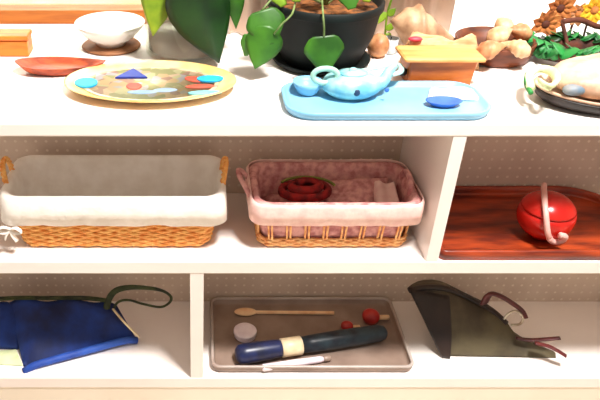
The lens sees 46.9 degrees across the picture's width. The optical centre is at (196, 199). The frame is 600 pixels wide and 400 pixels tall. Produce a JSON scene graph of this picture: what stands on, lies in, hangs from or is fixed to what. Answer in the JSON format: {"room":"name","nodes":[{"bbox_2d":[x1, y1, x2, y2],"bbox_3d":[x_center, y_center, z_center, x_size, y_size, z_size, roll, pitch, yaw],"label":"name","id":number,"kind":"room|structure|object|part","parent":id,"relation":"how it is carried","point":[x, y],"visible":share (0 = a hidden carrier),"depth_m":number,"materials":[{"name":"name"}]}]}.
{"room":"shop","nodes":[
{"label":"shop","id":0,"kind":"room"},
{"bbox_2d":[454,0,589,10],"bbox_3d":[0.100,-0.927,1.390,4.600,2.400,0.100,0,32,0],"label":"wall","id":1,"kind":"structure","parent":0,"point":[460,5],"depth_m":1.62,"materials":[{"name":"white paint"}]},
{"bbox_2d":[0,4,147,23],"bbox_3d":[-0.565,-0.849,1.290,1.070,1.028,0.050,0,32,0],"label":"window","id":2,"kind":"structure","parent":1,"relation":"in","point":[9,13],"depth_m":1.54,"materials":[{"name":"orange wood"}]},
{"bbox_2d":[0,11,599,66],"bbox_3d":[0.150,-0.347,1.480,2.900,0.025,0.362,0,32,0],"label":"windowsill","id":3,"kind":"structure","parent":1,"relation":"attached to","point":[65,40],"depth_m":1.43,"materials":[{"name":"white paint"}]},
{"bbox_2d":[0,29,32,55],"bbox_3d":[-0.417,-0.317,1.368,0.164,0.042,0.049,0,32,0],"label":"wooden box","id":4,"kind":"object","parent":3,"relation":"on","point":[13,42],"visible":1,"depth_m":1.35,"materials":[{"name":"orange wood"}]},
{"bbox_3d":[-0.417,-0.331,1.359,0.164,0.010,0.049,0,32,0],"label":"box lid","id":5,"kind":"part","parent":4,"relation":"part of","materials":[{"name":"orange wood"}]},
{"bbox_2d":[82,38,140,55],"bbox_3d":[-0.178,-0.322,1.411,0.122,0.006,0.122,0,32,0],"label":"wooden coaster","id":6,"kind":"object","parent":3,"relation":"on","point":[133,44],"visible":0.72,"depth_m":1.39,"materials":[{"name":"brown wood"}]},
{"bbox_2d":[74,11,144,48],"bbox_3d":[-0.178,-0.344,1.397,0.144,0.047,0.144,0,32,0],"label":"bowl","id":7,"kind":"object","parent":6,"relation":"on","point":[109,29],"visible":1,"depth_m":1.42,"materials":[{"name":"ceramic"}]},
{"bbox_2d":[148,17,206,58],"bbox_3d":[-0.024,-0.388,1.333,0.160,0.200,0.160,0,32,0],"label":"glass vase","id":8,"kind":"object","parent":3,"relation":"on","point":[166,42],"visible":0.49,"depth_m":1.31,"materials":[{"name":"white"}]},
{"bbox_2d":[141,0,244,62],"bbox_3d":[-0.006,-0.385,1.285,0.199,0.233,0.109,0,32,0],"label":"leaf cutting","id":9,"kind":"object","parent":8,"relation":"in","point":[204,24],"visible":0.95,"depth_m":1.27,"materials":[{"name":"green plant"}]},
{"bbox_2d":[267,0,384,76],"bbox_3d":[0.242,-0.327,1.307,0.218,0.124,0.218,0,32,0],"label":"plant pot","id":10,"kind":"object","parent":3,"relation":"on","point":[356,27],"visible":0.67,"depth_m":1.24,"materials":[{"name":"black ceramic"}]},
{"bbox_2d":[241,0,370,68],"bbox_3d":[0.205,-0.340,1.219,0.253,0.190,0.120,0,32,0],"label":"ivy plant","id":11,"kind":"object","parent":10,"relation":"in","point":[263,41],"visible":0.97,"depth_m":1.21,"materials":[{"name":"green plant"}]},
{"bbox_3d":[0.211,-0.373,1.213,0.183,0.128,0.115,-26,40,-35],"label":"stem","id":12,"kind":"part","parent":11,"relation":"part of","materials":[{"name":"green plant"}]},
{"bbox_2d":[229,0,455,36],"bbox_3d":[0.305,-0.761,1.216,0.471,0.950,0.039,0,32,0],"label":"curtain","id":13,"kind":"object","parent":3,"relation":"on","point":[441,11],"visible":0.11,"depth_m":1.44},
{"bbox_2d":[367,33,388,57],"bbox_3d":[0.360,-0.306,1.349,0.043,0.049,0.044,0,32,0],"label":"stone","id":14,"kind":"object","parent":3,"relation":"on","point":[378,46],"visible":0.92,"depth_m":1.33,"materials":[{"name":"orange stone"}]},
{"bbox_2d":[378,0,395,35],"bbox_3d":[0.389,-0.413,1.373,0.050,0.200,0.011,0,32,0],"label":"sprig","id":15,"kind":"object","parent":3,"relation":"on","point":[384,16],"visible":0.56,"depth_m":1.39,"materials":[{"name":"green plant"}]},
{"bbox_3d":[0.394,-0.415,1.376,0.014,0.200,0.004,0,32,0],"label":"stem","id":16,"kind":"part","parent":15,"relation":"part of","materials":[{"name":"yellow plant"}]},
{"bbox_2d":[386,35,398,54],"bbox_3d":[0.390,-0.314,1.373,0.034,0.033,0.034,0,32,0],"label":"glass holder","id":17,"kind":"object","parent":3,"relation":"on","point":[393,40],"visible":0.56,"depth_m":1.36,"materials":[{"name":"white glass"}]},
{"bbox_2d":[390,3,454,44],"bbox_3d":[0.456,-0.349,1.366,0.134,0.092,0.092,-16,35,-23],"label":"conch shell","id":18,"kind":"object","parent":3,"relation":"on","point":[409,20],"visible":0.62,"depth_m":1.33,"materials":[{"name":"beige"}]},
{"bbox_2d":[455,26,537,67],"bbox_3d":[0.590,-0.304,1.352,0.153,0.038,0.153,0,32,0],"label":"wooden bowl","id":19,"kind":"object","parent":3,"relation":"on","point":[505,58],"visible":0.43,"depth_m":1.31,"materials":[{"name":"brown wood"}]},
{"bbox_2d":[476,40,507,60],"bbox_3d":[0.549,-0.283,1.276,0.055,0.037,0.042,-26,40,-35],"label":"seashell","id":20,"kind":"object","parent":19,"relation":"in","point":[488,49],"visible":0.91,"depth_m":1.26,"materials":[{"name":"beige"}]},
{"bbox_2d":[486,26,512,42],"bbox_3d":[0.584,-0.315,1.304,0.055,0.037,0.042,0,32,0],"label":"seashell","id":21,"kind":"object","parent":19,"relation":"in","point":[500,34],"visible":0.84,"depth_m":1.29,"materials":[{"name":"beige"}]},
{"bbox_2d":[494,17,513,27],"bbox_3d":[0.616,-0.353,1.369,0.038,0.034,0.052,0,32,0],"label":"seashell","id":22,"kind":"object","parent":19,"relation":"in","point":[507,22],"visible":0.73,"depth_m":1.35,"materials":[{"name":"beige"}]},
{"bbox_2d":[501,39,530,58],"bbox_3d":[0.602,-0.284,1.277,0.054,0.036,0.040,0,32,0],"label":"seashell","id":23,"kind":"object","parent":19,"relation":"in","point":[520,48],"visible":0.95,"depth_m":1.27,"materials":[{"name":"beige"}]},
{"bbox_2d":[510,23,532,40],"bbox_3d":[0.639,-0.330,1.340,0.040,0.036,0.052,27,41,36],"label":"seashell","id":24,"kind":"object","parent":19,"relation":"in","point":[522,31],"visible":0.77,"depth_m":1.33,"materials":[{"name":"beige"}]},
{"bbox_2d":[546,0,576,35],"bbox_3d":[0.730,-0.363,1.376,0.061,0.112,0.016,0,32,0],"label":"dried flower","id":25,"kind":"object","parent":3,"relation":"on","point":[564,8],"visible":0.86,"depth_m":1.36,"materials":[{"name":"orange plant"}]},
{"bbox_3d":[0.729,-0.385,1.363,0.019,0.020,0.014,0,32,0],"label":"flower","id":26,"kind":"part","parent":25,"relation":"part of","materials":[{"name":"brown plant"}]},
{"bbox_2d":[526,29,599,61],"bbox_3d":[0.751,-0.301,1.334,0.210,0.044,0.151,0,32,0],"label":"wreath","id":27,"kind":"object","parent":3,"relation":"on","point":[552,48],"visible":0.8,"depth_m":1.32,"materials":[{"name":"green plant"}]},
{"bbox_2d":[534,33,545,38],"bbox_3d":[0.681,-0.325,1.347,0.024,0.013,0.016,0,32,0],"label":"pebble","id":28,"kind":"object","parent":27,"relation":"on","point":[536,34],"visible":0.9,"depth_m":1.34,"materials":[{"name":"white stone"}]},
{"bbox_2d":[531,10,561,35],"bbox_3d":[0.698,-0.341,1.366,0.061,0.086,0.015,0,32,0],"label":"dried flower","id":29,"kind":"object","parent":27,"relation":"on","point":[546,23],"visible":0.92,"depth_m":1.35,"materials":[{"name":"orange plant"}]},
{"bbox_3d":[0.697,-0.353,1.360,0.019,0.019,0.013,0,32,0],"label":"flower","id":30,"kind":"part","parent":29,"relation":"part of","materials":[{"name":"brown plant"}]},
{"bbox_2d":[560,17,599,48],"bbox_3d":[0.784,-0.331,1.346,0.123,0.054,0.045,0,32,0],"label":"twig","id":31,"kind":"object","parent":27,"relation":"on","point":[584,21],"visible":0.95,"depth_m":1.35,"materials":[{"name":"brown wood"}]},
{"bbox_2d":[570,3,585,31],"bbox_3d":[0.775,-0.360,1.391,0.050,0.092,0.014,0,32,0],"label":"dried flower","id":32,"kind":"object","parent":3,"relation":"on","point":[576,13],"visible":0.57,"depth_m":1.38,"materials":[{"name":"orange plant"}]},
{"bbox_3d":[0.774,-0.378,1.380,0.016,0.016,0.011,0,32,0],"label":"flower","id":33,"kind":"part","parent":32,"relation":"part of","materials":[{"name":"orange plant"}]},
{"bbox_2d":[580,0,599,36],"bbox_3d":[0.787,-0.353,1.358,0.061,0.114,0.015,0,32,0],"label":"dried flower","id":34,"kind":"object","parent":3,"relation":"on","point":[591,12],"visible":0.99,"depth_m":1.34,"materials":[{"name":"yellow plant"}]},
{"bbox_3d":[0.786,-0.377,1.345,0.019,0.019,0.013,0,32,0],"label":"flower","id":35,"kind":"part","parent":34,"relation":"part of","materials":[{"name":"orange plant"}]},
{"bbox_3d":[0.100,0.885,0.801,4.600,0.050,2.820,0,32,0],"label":"floor","id":36,"kind":"structure","parent":0,"visible":0},
{"bbox_2d":[0,67,599,399],"bbox_3d":[0.140,0.093,1.387,1.720,0.672,0.255,0,32,0],"label":"shelf unit","id":37,"kind":"object","parent":36,"relation":"on","point":[524,139],"visible":0.64,"depth_m":1.40,"materials":[{"name":"white paint"}]},
{"bbox_2d":[0,349,22,365],"bbox_3d":[-0.409,0.338,1.457,0.080,0.002,0.047,0,32,0],"label":"paper sheet","id":38,"kind":"object","parent":37,"relation":"on","point":[7,357],"visible":1,"depth_m":1.45,"materials":[{"name":"yellow paper"}]},
{"bbox_2d":[15,56,105,75],"bbox_3d":[-0.257,-0.252,1.283,0.171,0.023,0.070,0,32,0],"label":"wooden dish","id":39,"kind":"object","parent":37,"relation":"on","point":[43,65],"visible":0.92,"depth_m":1.29,"materials":[{"name":"orange wood"}]},
{"bbox_2d":[0,285,172,372],"bbox_3d":[-0.282,0.274,1.461,0.458,0.125,0.163,0,32,0],"label":"pouch","id":40,"kind":"object","parent":37,"relation":"on","point":[45,333],"visible":1,"depth_m":1.48,"materials":[{"name":"blue fabric"}]},
{"bbox_2d":[0,155,228,246],"bbox_3d":[-0.154,-0.012,1.303,0.431,0.155,0.204,0,32,0],"label":"wicker basket","id":41,"kind":"object","parent":37,"relation":"on","point":[51,200],"visible":1,"depth_m":1.27,"materials":[{"name":"white fabric"}]},
{"bbox_3d":[-0.357,-0.056,1.275,0.018,0.052,0.058,0,32,0],"label":"handle","id":42,"kind":"part","parent":41,"relation":"part of","materials":[{"name":"orange wicker"}]},
{"bbox_3d":[0.050,-0.056,1.275,0.018,0.052,0.058,0,32,0],"label":"handle","id":43,"kind":"part","parent":41,"relation":"part of","materials":[{"name":"orange wicker"}]},
{"bbox_2d":[64,60,236,102],"bbox_3d":[-0.083,-0.208,1.217,0.308,0.018,0.196,0,32,0],"label":"platter","id":44,"kind":"object","parent":37,"relation":"on","point":[138,81],"visible":1,"depth_m":1.22,"materials":[{"name":"beige ceramic"}]},
{"bbox_3d":[0.140,-0.181,1.216,1.720,0.025,0.255,0,32,0],"label":"panel","id":45,"kind":"part","parent":37,"relation":"part of","materials":[{"name":"white paint"}]},
{"bbox_3d":[0.140,0.318,1.521,1.720,0.029,0.244,0,32,0],"label":"panel","id":46,"kind":"part","parent":37,"relation":"part of","materials":[{"name":"white paint"}]},
{"bbox_3d":[0.140,0.039,1.497,1.720,0.646,0.010,0,32,0],"label":"panel","id":47,"kind":"part","parent":37,"relation":"part of","materials":[{"name":"beige wood"}]},
{"bbox_2d":[210,297,413,371],"bbox_3d":[0.242,0.295,1.510,0.426,0.020,0.225,0,32,0],"label":"plastic tray","id":48,"kind":"object","parent":37,"relation":"on","point":[392,354],"visible":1,"depth_m":1.52,"materials":[{"name":"beige plastic"}]},
{"bbox_2d":[234,323,256,342],"bbox_3d":[0.107,0.295,1.506,0.051,0.018,0.051,0,32,0],"label":"round tin","id":49,"kind":"object","parent":48,"relation":"on","point":[243,332],"visible":0.99,"depth_m":1.50,"materials":[{"name":"metal"}]},
{"bbox_2d":[234,308,333,315],"bbox_3d":[0.201,0.258,1.568,0.230,0.011,0.026,0,32,0],"label":"wooden spoon","id":50,"kind":"object","parent":48,"relation":"on","point":[241,311],"visible":1,"depth_m":1.56,"materials":[{"name":"beige wood"}]},
{"bbox_2d":[234,308,255,315],"bbox_3d":[0.112,0.258,1.568,0.052,0.011,0.026,0,32,0],"label":"bowl","id":51,"kind":"object","parent":50,"relation":"on","point":[241,311],"depth_m":1.56,"materials":[{"name":"beige wood"}]},
{"bbox_3d":[0.224,0.260,1.567,0.184,0.008,0.008,0,32,1],"label":"handle","id":52,"kind":"part","parent":50,"relation":"part of","materials":[{"name":"beige wood"}]},
{"bbox_2d":[262,355,330,370],"bbox_3d":[0.210,0.343,1.430,0.151,0.015,0.016,-6,32,-9],"label":"pen","id":53,"kind":"object","parent":48,"relation":"on","point":[311,360],"visible":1,"depth_m":1.43,"materials":[{"name":"beige plastic"}]},
{"bbox_2d":[235,325,387,363],"bbox_3d":[0.248,0.308,1.459,0.340,0.044,0.044,-6,33,-10],"label":"brush","id":54,"kind":"object","parent":48,"relation":"on","point":[258,351],"visible":1,"depth_m":1.44,"materials":[{"name":"blue plastic"}]},
{"bbox_3d":[0.318,0.300,1.472,0.197,0.040,0.040,-6,33,-10],"label":"handle","id":55,"kind":"part","parent":54,"relation":"part of","materials":[{"name":"plastic"}]},
{"bbox_2d":[341,320,359,328],"bbox_3d":[0.344,0.282,1.522,0.044,0.022,0.028,0,32,0],"label":"stopper","id":56,"kind":"object","parent":48,"relation":"in","point":[346,324],"visible":0.72,"depth_m":1.51,"materials":[{"name":"plastic"}]},
{"bbox_2d":[362,308,389,324],"bbox_3d":[0.407,0.263,1.543,0.063,0.032,0.040,0,32,0],"label":"stopper","id":57,"kind":"object","parent":48,"relation":"in","point":[370,316],"visible":1,"depth_m":1.53,"materials":[{"name":"plastic"}]},
{"bbox_2d":[236,159,424,246],"bbox_3d":[0.244,-0.001,1.309,0.343,0.130,0.179,0,32,0],"label":"wicker basket","id":58,"kind":"object","parent":37,"relation":"on","point":[311,224],"visible":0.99,"depth_m":1.27,"materials":[{"name":"pink fabric"}]},
{"bbox_3d":[0.088,-0.038,1.283,0.031,0.039,0.081,0,32,0],"label":"handle","id":59,"kind":"part","parent":58,"relation":"part of","materials":[{"name":"pink fabric"}]},
{"bbox_2d":[263,190,323,201],"bbox_3d":[0.256,0.024,1.326,0.250,0.058,0.096,0,32,0],"label":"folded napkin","id":60,"kind":"object","parent":58,"relation":"in","point":[271,197],"visible":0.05,"depth_m":1.34,"materials":[{"name":"pink fabric"}]},
{"bbox_2d":[278,176,335,201],"bbox_3d":[0.212,-0.022,1.310,0.113,0.044,0.078,0,32,0],"label":"rope coil","id":61,"kind":"object","parent":60,"relation":"on","point":[302,188],"visible":1,"depth_m":1.29,"materials":[{"name":"red fabric"}]},
{"bbox_2d":[324,178,387,201],"bbox_3d":[0.306,-0.004,1.313,0.143,0.046,0.096,0,32,0],"label":"folded napkin","id":62,"kind":"object","parent":60,"relation":"on","point":[359,189],"visible":0.48,"depth_m":1.31,"materials":[{"name":"pink fabric"}]},
{"bbox_2d":[373,180,398,201],"bbox_3d":[0.360,-0.011,1.303,0.051,0.030,0.078,0,32,0],"label":"folded napkin","id":63,"kind":"object","parent":58,"relation":"in","point":[382,192],"visible":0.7,"depth_m":1.30,"materials":[{"name":"pink fabric"}]},
{"bbox_3d":[0.397,-0.039,1.284,0.012,0.033,0.070,0,32,0],"label":"handle","id":64,"kind":"part","parent":58,"relation":"part of","materials":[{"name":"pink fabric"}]},
{"bbox_2d":[281,81,491,119],"bbox_3d":[0.318,-0.171,1.161,0.344,0.015,0.142,0,32,0],"label":"tray","id":65,"kind":"object","parent":37,"relation":"on","point":[405,100],"visible":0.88,"depth_m":1.14,"materials":[{"name":"blue plastic"}]},
{"bbox_2d":[293,75,321,95],"bbox_3d":[0.194,-0.198,1.189,0.054,0.022,0.054,0,32,0],"label":"cup","id":66,"kind":"object","parent":65,"relation":"on","point":[304,86],"visible":0.91,"depth_m":1.18,"materials":[{"name":"ceramic"}]},
{"bbox_2d":[310,62,403,99],"bbox_3d":[0.287,-0.210,1.174,0.190,0.058,0.083,-9,33,-14],"label":"teapot","id":67,"kind":"object","parent":65,"relation":"on","point":[353,83],"visible":1,"depth_m":1.15,"materials":[{"name":"teal ceramic"}]},
{"bbox_3d":[0.218,-0.211,1.156,0.052,0.036,0.010,0,32,0],"label":"handle","id":68,"kind":"part","parent":67,"relation":"part of","materials":[{"name":"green ceramic"}]},
{"bbox_3d":[0.267,-0.222,1.161,0.052,0.009,0.038,0,32,0],"label":"lid","id":69,"kind":"part","parent":67,"relation":"part of","materials":[{"name":"teal ceramic"}]},
{"bbox_3d":[0.325,-0.210,1.173,0.046,0.048,0.026,-6,33,-10],"label":"spout","id":70,"kind":"part","parent":67,"relation":"part of","materials":[{"name":"teal ceramic"}]},
{"bbox_2d":[425,96,462,107],"bbox_3d":[0.417,-0.164,1.147,0.062,0.010,0.037,0,32,0],"label":"dish","id":71,"kind":"object","parent":65,"relation":"on","point":[437,101],"visible":1,"depth_m":1.15,"materials":[{"name":"ceramic"}]},
{"bbox_2d":[427,86,478,100],"bbox_3d":[0.445,-0.187,1.182,0.093,0.022,0.040,3,32,5],"label":"cloth","id":72,"kind":"object","parent":65,"relation":"on","point":[464,93],"visible":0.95,"depth_m":1.17,"materials":[{"name":"fabric"}]},
{"bbox_2d":[400,31,478,69],"bbox_3d":[0.462,-0.280,1.299,0.154,0.086,0.034,0,32,0],"label":"cloth","id":73,"kind":"object","parent":37,"relation":"on","point":[470,39],"visible":0.3,"depth_m":1.28,"materials":[{"name":"beige fabric"}]},
{"bbox_2d":[408,36,422,41],"bbox_3d":[0.411,-0.303,1.277,0.027,0.010,0.015,0,32,0],"label":"bead","id":74,"kind":"object","parent":73,"relation":"on","point":[413,38],"visible":1,"depth_m":1.27},
{"bbox_2d":[395,45,485,84],"bbox_3d":[0.438,-0.245,1.243,0.147,0.054,0.076,0,32,0],"label":"wooden chest","id":75,"kind":"object","parent":37,"relation":"on","point":[457,63],"visible":0.77,"depth_m":1.22,"materials":[{"name":"orange wood"}]},
{"bbox_3d":[0.373,-0.233,1.234,0.017,0.017,0.017,0,32,0],"label":"knob","id":76,"kind":"part","parent":75,"relation":"part of","materials":[{"name":"white leather"}]},
{"bbox_3d":[0.440,-0.265,1.230,0.144,0.007,0.076,0,32,0],"label":"lid","id":77,"kind":"part","parent":75,"relation":"part of","materials":[{"name":"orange wood"}]},
{"bbox_2d":[407,280,566,358],"bbox_3d":[0.619,0.252,1.474,0.325,0.130,0.147,4,32,7],"label":"pouch","id":78,"kind":"object","parent":37,"relation":"on","point":[459,323],"visible":1,"depth_m":1.46,"materials":[{"name":"fabric"}]},
{"bbox_3d":[0.506,0.267,1.465,0.087,0.115,0.096,0,32,0],"label":"panel","id":79,"kind":"part","parent":78,"relation":"part of","materials":[{"name":"brown leather"}]},
{"bbox_2d":[439,186,599,259],"bbox_3d":[0.654,0.040,1.347,0.415,0.021,0.237,0,32,0],"label":"wooden tray","id":80,"kind":"object","parent":37,"relation":"on","point":[482,224],"visible":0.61,"depth_m":1.33,"materials":[{"name":"red wood"}]},
{"bbox_2d":[516,190,576,240],"bbox_3d":[0.663,0.028,1.290,0.104,0.092,0.104,0,32,0],"label":"pot","id":81,"kind":"object","parent":80,"relation":"on","point":[562,211],"visible":0.92,"depth_m":1.26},
{"bbox_3d":[0.663,0.002,1.274,0.098,0.030,0.098,0,32,0],"label":"pot lid","id":82,"kind":"part","parent":81,"relation":"part of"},
{"bbox_2d":[541,182,567,244],"bbox_3d":[0.658,0.028,1.271,0.052,0.087,0.096,0,32,0],"label":"handle","id":83,"kind":"object","parent":81,"relation":"on","point":[563,237],"visible":1,"depth_m":1.24,"materials":[{"name":"pink plastic"}]},
{"bbox_3d":[0.647,0.020,1.268,0.024,0.071,0.093,4,32,6],"label":"rod","id":84,"kind":"part","parent":83,"relation":"part of","materials":[{"name":"pink plastic"}]},
{"bbox_2d":[534,74,599,115],"bbox_3d":[0.724,-0.184,1.165,0.292,0.032,0.168,0,32,0],"label":"oval dish","id":85,"kind":"object","parent":37,"relation":"on","point":[556,97],"visible":0.49,"depth_m":1.13,"materials":[{"name":"brown ceramic"}]},
{"bbox_2d":[523,65,560,94],"bbox_3d":[0.578,-0.202,1.139,0.050,0.039,0.126,10,33,16],"label":"stem","id":86,"kind":"object","parent":85,"relation":"on","point":[555,75],"visible":1,"depth_m":1.14,"materials":[{"name":"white plant"}]},
{"bbox_2d":[548,53,599,99],"bbox_3d":[0.728,-0.214,1.144,0.259,0.054,0.152,0,32,0],"label":"cloth bundle","id":87,"kind":"object","parent":85,"relation":"in","point":[584,71],"visible":0.91,"depth_m":1.12,"materials":[{"name":"beige fabric"}]},
{"bbox_2d":[562,84,584,95],"bbox_3d":[0.620,-0.181,1.116,0.039,0.020,0.026,0,32,0],"label":"stone","id":88,"kind":"object","parent":87,"relation":"on","point":[569,89],"visible":1,"depth_m":1.11,"materials":[{"name":"white stone"}]},
{"label":"outside","id":89,"kind":"structure","parent":0,"visible":0},
{"bbox_2d":[0,0,140,3],"bbox_3d":[-2.000,-2.244,5.525,12.000,0.050,8.250,0,32,0],"label":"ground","id":90,"kind":"structure","parent":89,"point":[1,1],"depth_m":3.54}
]}

